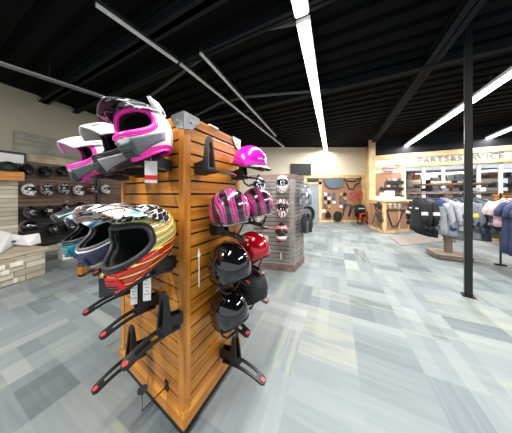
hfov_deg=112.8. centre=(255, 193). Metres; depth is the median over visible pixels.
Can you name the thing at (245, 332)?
bracket
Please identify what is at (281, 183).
helmet
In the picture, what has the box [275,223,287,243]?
helmet
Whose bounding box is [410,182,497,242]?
shelf
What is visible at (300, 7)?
strip light
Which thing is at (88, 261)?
vent
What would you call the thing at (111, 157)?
helmet
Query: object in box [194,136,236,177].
bracket
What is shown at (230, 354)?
bracket
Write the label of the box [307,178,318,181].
sign
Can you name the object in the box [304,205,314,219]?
tyre
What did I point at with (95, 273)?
bracket
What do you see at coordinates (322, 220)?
trim
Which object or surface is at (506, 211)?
jacket
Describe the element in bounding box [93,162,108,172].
vent
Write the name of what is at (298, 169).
television
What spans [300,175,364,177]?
trim
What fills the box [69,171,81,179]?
vent
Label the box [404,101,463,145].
strip light
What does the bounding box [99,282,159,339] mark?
bracket
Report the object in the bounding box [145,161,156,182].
tag
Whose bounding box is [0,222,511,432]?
floor
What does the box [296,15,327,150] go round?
strip light
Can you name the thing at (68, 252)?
vent
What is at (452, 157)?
wall sign
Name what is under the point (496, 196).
cabinet
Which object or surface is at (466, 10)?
beam
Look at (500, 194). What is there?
clothes rack
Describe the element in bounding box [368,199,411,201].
countertop
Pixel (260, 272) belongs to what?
bracket
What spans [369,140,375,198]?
trim
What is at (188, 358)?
display
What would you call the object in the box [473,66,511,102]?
strip light
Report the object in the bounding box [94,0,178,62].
strip light
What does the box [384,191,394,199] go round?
cardboard box
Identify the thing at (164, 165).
bracket
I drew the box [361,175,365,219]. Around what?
trim
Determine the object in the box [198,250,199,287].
flag
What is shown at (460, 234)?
jacket
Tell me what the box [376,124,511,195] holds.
wall
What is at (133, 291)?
tag
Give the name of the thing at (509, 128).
strip light
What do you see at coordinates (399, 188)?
wall shelf
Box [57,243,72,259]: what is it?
cardboard box
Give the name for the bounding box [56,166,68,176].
helmet
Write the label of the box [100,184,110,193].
helmet
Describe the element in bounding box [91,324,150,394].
bracket
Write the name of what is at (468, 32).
support column
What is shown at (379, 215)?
plate
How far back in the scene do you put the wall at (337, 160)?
9.10 m
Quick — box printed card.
[98,273,113,297]
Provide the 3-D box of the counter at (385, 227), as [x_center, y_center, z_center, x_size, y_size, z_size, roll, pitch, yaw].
[5.945,0.875,7.085,2.310,1.250,1.470,0,0,0]
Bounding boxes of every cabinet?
[77,262,100,276]
[492,194,511,241]
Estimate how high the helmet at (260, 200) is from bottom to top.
0.327 m
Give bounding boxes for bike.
[357,211,368,224]
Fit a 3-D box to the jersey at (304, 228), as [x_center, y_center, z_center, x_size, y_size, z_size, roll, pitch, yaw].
[0.939,0.534,3.370,0.212,0.448,0.283,0,0,34]
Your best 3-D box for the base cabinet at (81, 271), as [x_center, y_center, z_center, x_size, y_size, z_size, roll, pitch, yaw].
[-2.750,1.175,3.368,0.960,0.650,0.690,0,0,6]
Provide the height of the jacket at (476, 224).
0.912 m
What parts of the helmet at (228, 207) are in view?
edge trim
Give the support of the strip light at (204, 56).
hanging from the ceiling
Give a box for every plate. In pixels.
[375,202,381,208]
[376,212,382,221]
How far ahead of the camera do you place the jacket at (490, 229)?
3.60 m
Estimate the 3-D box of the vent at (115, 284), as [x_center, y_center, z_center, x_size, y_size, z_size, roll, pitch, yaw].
[-0.598,0.375,0.733,0.075,0.084,0.067,0,0,0]
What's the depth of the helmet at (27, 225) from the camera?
3.64 m
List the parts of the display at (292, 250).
corner post, slat panel, corner post, slat panel, corner post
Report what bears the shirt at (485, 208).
hanging from the clothes rack at (500, 194)
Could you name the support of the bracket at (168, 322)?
attached to the display at (188, 358)
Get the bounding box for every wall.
[0,83,98,251]
[0,149,17,234]
[239,147,365,219]
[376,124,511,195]
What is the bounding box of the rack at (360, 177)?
[344,177,360,188]
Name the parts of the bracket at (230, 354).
arm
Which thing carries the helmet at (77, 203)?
on the peg
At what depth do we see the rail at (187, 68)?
3.93 m
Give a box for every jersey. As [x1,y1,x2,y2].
[299,181,309,203]
[300,210,309,233]
[301,183,312,204]
[306,210,312,231]
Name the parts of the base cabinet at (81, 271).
leg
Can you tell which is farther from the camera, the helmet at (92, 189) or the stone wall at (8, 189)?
the helmet at (92, 189)
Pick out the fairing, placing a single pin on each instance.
(6, 238)
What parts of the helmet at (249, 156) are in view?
edge trim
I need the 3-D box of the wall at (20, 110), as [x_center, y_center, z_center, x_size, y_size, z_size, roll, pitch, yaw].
[-6.305,-0.500,2.691,0.124,4.000,14.000,0,0,24]
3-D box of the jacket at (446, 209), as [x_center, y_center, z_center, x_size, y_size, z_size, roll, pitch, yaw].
[4.321,0.474,4.094,0.209,0.912,0.684,0,0,-29]
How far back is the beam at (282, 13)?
2.73 m
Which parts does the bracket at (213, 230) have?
arm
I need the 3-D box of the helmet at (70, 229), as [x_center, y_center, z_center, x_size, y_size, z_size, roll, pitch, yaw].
[-5.132,0.920,4.698,0.345,0.304,0.228,0,0,16]
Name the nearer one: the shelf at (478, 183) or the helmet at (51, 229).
the helmet at (51, 229)
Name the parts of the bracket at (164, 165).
arm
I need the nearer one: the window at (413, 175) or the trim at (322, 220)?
the window at (413, 175)
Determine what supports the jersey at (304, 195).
hanging from the display at (292, 250)
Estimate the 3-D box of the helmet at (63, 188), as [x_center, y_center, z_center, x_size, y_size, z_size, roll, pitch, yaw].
[-5.182,-0.141,4.584,0.345,0.304,0.228,0,0,16]
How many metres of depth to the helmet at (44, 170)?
4.21 m
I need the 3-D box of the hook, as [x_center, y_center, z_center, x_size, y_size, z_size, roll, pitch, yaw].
[-0.632,1.203,1.047,0.035,0.174,0.173,0,0,31]
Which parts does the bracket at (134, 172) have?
arm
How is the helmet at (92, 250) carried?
on the display at (188, 358)
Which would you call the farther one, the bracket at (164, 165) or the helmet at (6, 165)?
the helmet at (6, 165)
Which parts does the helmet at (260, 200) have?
edge trim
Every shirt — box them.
[482,197,511,225]
[487,197,511,226]
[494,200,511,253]
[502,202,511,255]
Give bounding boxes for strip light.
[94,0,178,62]
[199,48,276,136]
[291,0,308,17]
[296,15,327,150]
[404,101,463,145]
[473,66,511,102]
[485,125,511,138]
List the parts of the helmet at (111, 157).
chin panel, neck trim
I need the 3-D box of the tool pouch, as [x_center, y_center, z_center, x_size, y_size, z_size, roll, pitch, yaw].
[3.818,1.083,8.985,0.278,0.338,0.150,0,0,0]
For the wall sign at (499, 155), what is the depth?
6.30 m
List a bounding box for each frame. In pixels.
[0,150,25,164]
[386,209,404,225]
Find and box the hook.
[137,379,167,411]
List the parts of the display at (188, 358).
corner post, slat panel, board, rail, corner post, board, slat panel, rail, corner post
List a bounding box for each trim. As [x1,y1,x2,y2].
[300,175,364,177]
[322,220,365,221]
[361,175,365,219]
[366,147,368,222]
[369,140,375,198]
[376,145,511,159]
[376,158,511,168]
[401,167,404,196]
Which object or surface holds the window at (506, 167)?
in the wall
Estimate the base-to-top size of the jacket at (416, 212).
0.912 m
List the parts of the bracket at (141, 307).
arm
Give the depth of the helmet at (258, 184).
3.09 m
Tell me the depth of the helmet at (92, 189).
5.06 m
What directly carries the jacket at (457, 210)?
hanging from the clothes rack at (447, 253)
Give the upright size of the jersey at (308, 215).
0.448 m
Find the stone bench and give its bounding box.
[0,245,48,287]
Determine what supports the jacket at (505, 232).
hanging from the clothes rack at (500, 194)
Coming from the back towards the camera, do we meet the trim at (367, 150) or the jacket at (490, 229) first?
the trim at (367, 150)
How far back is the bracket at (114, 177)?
1.31 m
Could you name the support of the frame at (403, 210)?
hanging from the counter at (385, 227)
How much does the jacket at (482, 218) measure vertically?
0.962 m
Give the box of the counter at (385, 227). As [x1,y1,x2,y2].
[368,199,411,233]
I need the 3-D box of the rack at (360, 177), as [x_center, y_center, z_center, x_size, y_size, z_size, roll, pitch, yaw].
[5.098,-0.571,9.000,0.938,0.663,0.060,0,0,0]
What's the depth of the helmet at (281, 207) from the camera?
3.00 m
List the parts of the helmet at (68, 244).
chin panel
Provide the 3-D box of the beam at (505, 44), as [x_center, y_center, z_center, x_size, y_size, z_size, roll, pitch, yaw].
[1.077,-2.420,4.162,18.000,0.160,0.121,0,0,25]
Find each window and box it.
[405,166,423,199]
[424,165,443,197]
[444,163,478,197]
[479,162,500,201]
[501,162,511,192]
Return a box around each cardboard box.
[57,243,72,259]
[375,196,382,199]
[380,193,387,199]
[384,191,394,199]
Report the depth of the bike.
8.35 m
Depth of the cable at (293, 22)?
3.29 m
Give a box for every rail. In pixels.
[0,60,104,97]
[179,59,284,146]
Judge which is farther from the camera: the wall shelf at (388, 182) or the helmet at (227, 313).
the wall shelf at (388, 182)
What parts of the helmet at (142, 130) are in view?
chin panel, neck trim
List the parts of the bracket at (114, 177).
arm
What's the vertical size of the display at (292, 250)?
1.885 m
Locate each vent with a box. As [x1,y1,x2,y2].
[62,248,74,256]
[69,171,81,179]
[76,256,94,266]
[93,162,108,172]
[105,277,126,291]
[119,141,139,158]
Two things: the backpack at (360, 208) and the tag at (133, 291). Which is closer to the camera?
the tag at (133, 291)
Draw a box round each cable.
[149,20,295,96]
[194,89,327,116]
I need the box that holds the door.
[304,182,321,221]
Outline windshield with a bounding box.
[323,178,343,187]
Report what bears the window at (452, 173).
in the wall
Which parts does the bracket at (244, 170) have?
arm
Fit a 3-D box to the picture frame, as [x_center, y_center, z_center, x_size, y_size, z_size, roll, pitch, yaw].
[-5.561,-0.820,3.812,0.037,0.300,0.500,0,0,24]
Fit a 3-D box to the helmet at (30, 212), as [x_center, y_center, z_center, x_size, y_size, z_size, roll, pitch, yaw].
[-5.405,0.439,4.071,0.345,0.304,0.228,0,0,16]
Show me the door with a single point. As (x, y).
(315, 187)
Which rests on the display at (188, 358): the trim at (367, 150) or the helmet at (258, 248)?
the helmet at (258, 248)
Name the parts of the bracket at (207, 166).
arm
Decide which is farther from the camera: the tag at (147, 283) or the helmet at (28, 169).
the helmet at (28, 169)
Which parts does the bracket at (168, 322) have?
arm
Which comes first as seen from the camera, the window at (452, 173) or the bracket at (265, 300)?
the bracket at (265, 300)
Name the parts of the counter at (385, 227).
panel, rail, frame post, rail, rail, panel, frame post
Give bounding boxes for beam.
[38,0,218,103]
[72,0,336,113]
[197,36,511,121]
[367,0,486,148]
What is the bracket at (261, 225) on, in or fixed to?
attached to the display at (188, 358)
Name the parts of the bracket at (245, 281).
arm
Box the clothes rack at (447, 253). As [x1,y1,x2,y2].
[409,193,492,261]
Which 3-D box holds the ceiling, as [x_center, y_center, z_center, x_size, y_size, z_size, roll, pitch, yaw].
[4.360,-2.555,4.564,28.008,0.110,23.976,0,0,25]
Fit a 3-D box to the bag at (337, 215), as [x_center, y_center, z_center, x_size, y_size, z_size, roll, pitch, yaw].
[4.317,1.173,8.960,0.373,0.525,0.200,0,0,0]
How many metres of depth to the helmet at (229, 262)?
1.06 m
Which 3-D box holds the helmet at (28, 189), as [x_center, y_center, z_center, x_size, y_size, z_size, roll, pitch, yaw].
[-5.411,-0.100,4.059,0.345,0.304,0.228,0,0,16]
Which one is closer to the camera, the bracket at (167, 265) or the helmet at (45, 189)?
the bracket at (167, 265)
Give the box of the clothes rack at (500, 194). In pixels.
[494,193,511,265]
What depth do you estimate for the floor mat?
5.56 m
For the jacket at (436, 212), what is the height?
1.012 m
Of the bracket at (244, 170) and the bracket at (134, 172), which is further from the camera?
the bracket at (244, 170)
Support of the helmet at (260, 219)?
on the peg
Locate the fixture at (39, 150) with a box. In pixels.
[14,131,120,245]
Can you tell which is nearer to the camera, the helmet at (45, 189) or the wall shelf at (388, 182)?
the helmet at (45, 189)
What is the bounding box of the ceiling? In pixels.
[0,0,511,146]
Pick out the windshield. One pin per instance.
(329, 182)
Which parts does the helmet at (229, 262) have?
edge trim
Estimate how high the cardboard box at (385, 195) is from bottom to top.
0.305 m
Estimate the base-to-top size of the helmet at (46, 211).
0.304 m
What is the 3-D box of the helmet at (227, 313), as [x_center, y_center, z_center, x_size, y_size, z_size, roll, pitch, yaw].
[-0.185,0.815,1.181,0.289,0.314,0.249,0,0,29]
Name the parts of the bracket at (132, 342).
arm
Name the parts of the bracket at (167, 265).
arm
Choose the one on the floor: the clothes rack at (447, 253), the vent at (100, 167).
the clothes rack at (447, 253)
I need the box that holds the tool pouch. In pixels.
[325,211,330,217]
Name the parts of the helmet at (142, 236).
chin panel, neck trim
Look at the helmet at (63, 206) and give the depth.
4.54 m
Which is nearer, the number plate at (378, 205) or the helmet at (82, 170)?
the helmet at (82, 170)
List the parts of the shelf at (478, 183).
panel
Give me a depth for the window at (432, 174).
7.02 m
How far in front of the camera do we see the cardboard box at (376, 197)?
6.92 m
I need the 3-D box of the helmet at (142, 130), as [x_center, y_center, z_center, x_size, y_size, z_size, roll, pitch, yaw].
[-0.616,-0.318,0.898,0.275,0.333,0.374,0,0,19]
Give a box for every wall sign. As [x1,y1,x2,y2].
[418,155,462,162]
[473,152,503,158]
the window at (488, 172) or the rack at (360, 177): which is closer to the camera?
the window at (488, 172)
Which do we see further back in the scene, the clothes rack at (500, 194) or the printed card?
the clothes rack at (500, 194)
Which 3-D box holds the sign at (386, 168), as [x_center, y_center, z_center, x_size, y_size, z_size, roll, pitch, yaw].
[5.909,-1.133,7.551,0.340,0.220,0.130,0,0,25]
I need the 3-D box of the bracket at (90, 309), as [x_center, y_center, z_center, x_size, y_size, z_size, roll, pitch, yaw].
[-0.995,0.627,1.192,0.088,0.265,0.316,0,0,31]
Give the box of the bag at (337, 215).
[334,211,341,220]
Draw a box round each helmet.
[0,161,17,171]
[18,163,33,175]
[18,220,38,231]
[21,183,36,195]
[22,206,37,218]
[37,165,51,176]
[39,184,53,195]
[41,205,55,216]
[46,223,59,235]
[50,205,89,257]
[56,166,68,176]
[57,136,121,182]
[57,183,69,193]
[58,204,70,210]
[63,224,75,232]
[64,203,132,266]
[72,185,84,195]
[72,204,175,291]
[74,202,84,206]
[79,122,145,174]
[86,184,97,193]
[96,96,172,161]
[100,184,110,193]
[207,241,251,294]
[208,188,249,236]
[209,286,248,338]
[231,145,271,186]
[233,267,267,309]
[237,231,269,266]
[244,188,272,225]
[253,177,264,189]
[254,216,264,222]
[275,175,288,193]
[275,198,288,218]
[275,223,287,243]
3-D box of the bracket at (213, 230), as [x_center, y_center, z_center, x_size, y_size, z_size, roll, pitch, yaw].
[-0.191,0.188,1.173,0.316,0.265,0.088,0,0,28]
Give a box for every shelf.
[0,171,24,180]
[380,187,403,190]
[385,181,403,183]
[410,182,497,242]
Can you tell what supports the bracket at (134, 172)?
attached to the display at (188, 358)
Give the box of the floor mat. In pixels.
[389,233,459,245]
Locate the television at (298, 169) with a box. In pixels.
[291,164,310,174]
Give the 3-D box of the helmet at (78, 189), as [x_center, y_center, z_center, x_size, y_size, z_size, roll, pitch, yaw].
[-5.063,-0.107,4.857,0.345,0.304,0.228,0,0,16]
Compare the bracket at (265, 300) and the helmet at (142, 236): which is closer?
the helmet at (142, 236)
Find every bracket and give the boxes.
[74,170,128,181]
[82,290,129,315]
[90,168,144,178]
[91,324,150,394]
[92,267,101,276]
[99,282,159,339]
[110,153,172,172]
[113,255,176,296]
[120,291,182,371]
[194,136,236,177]
[209,224,248,243]
[219,331,265,385]
[223,240,249,285]
[231,167,264,182]
[234,324,249,337]
[244,218,267,229]
[251,265,264,275]
[261,297,268,303]
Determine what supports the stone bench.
on the floor
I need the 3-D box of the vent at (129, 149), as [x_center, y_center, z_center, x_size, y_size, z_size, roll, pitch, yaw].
[-0.574,-0.203,0.772,0.072,0.081,0.054,0,0,0]
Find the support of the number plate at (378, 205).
attached to the counter at (385, 227)
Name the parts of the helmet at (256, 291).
edge trim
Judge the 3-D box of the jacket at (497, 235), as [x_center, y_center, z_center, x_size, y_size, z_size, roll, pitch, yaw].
[5.045,0.474,3.753,0.208,0.912,0.680,0,0,-3]
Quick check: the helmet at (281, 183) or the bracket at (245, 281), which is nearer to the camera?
the bracket at (245, 281)
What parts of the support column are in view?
plate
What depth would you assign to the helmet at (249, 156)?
1.28 m
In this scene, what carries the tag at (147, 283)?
hanging from the display at (188, 358)
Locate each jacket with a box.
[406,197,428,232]
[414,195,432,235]
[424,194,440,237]
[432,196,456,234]
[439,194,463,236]
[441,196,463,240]
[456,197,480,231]
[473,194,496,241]
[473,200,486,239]
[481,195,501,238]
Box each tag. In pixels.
[130,285,136,304]
[143,274,150,300]
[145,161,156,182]
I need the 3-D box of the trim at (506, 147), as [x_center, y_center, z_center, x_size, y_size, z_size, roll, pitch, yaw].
[8.339,-1.655,6.534,6.500,0.190,0.161,0,0,25]
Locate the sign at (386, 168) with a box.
[384,166,393,170]
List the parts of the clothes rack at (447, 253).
post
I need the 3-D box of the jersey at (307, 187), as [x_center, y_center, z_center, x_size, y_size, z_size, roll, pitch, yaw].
[1.050,-0.006,3.537,0.212,0.448,0.285,0,0,34]
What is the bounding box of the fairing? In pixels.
[0,230,40,252]
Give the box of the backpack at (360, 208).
[355,203,365,216]
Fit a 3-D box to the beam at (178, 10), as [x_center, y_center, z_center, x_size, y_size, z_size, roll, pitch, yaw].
[-2.560,-2.420,2.981,18.000,0.160,0.121,0,0,25]
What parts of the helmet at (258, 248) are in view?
edge trim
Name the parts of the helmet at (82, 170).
chin panel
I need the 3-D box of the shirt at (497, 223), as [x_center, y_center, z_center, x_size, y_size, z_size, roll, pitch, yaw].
[5.006,0.324,3.318,0.674,0.652,0.207,0,0,26]
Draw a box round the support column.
[460,21,476,299]
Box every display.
[120,110,240,432]
[249,174,303,271]
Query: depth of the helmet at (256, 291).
1.29 m
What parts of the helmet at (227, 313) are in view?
edge trim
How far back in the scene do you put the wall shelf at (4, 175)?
3.73 m
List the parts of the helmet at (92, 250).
chin panel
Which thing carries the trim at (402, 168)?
attached to the wall
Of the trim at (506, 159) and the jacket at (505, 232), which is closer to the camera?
the jacket at (505, 232)
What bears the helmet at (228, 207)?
on the display at (188, 358)
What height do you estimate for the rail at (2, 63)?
0.334 m
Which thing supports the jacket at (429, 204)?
hanging from the clothes rack at (447, 253)

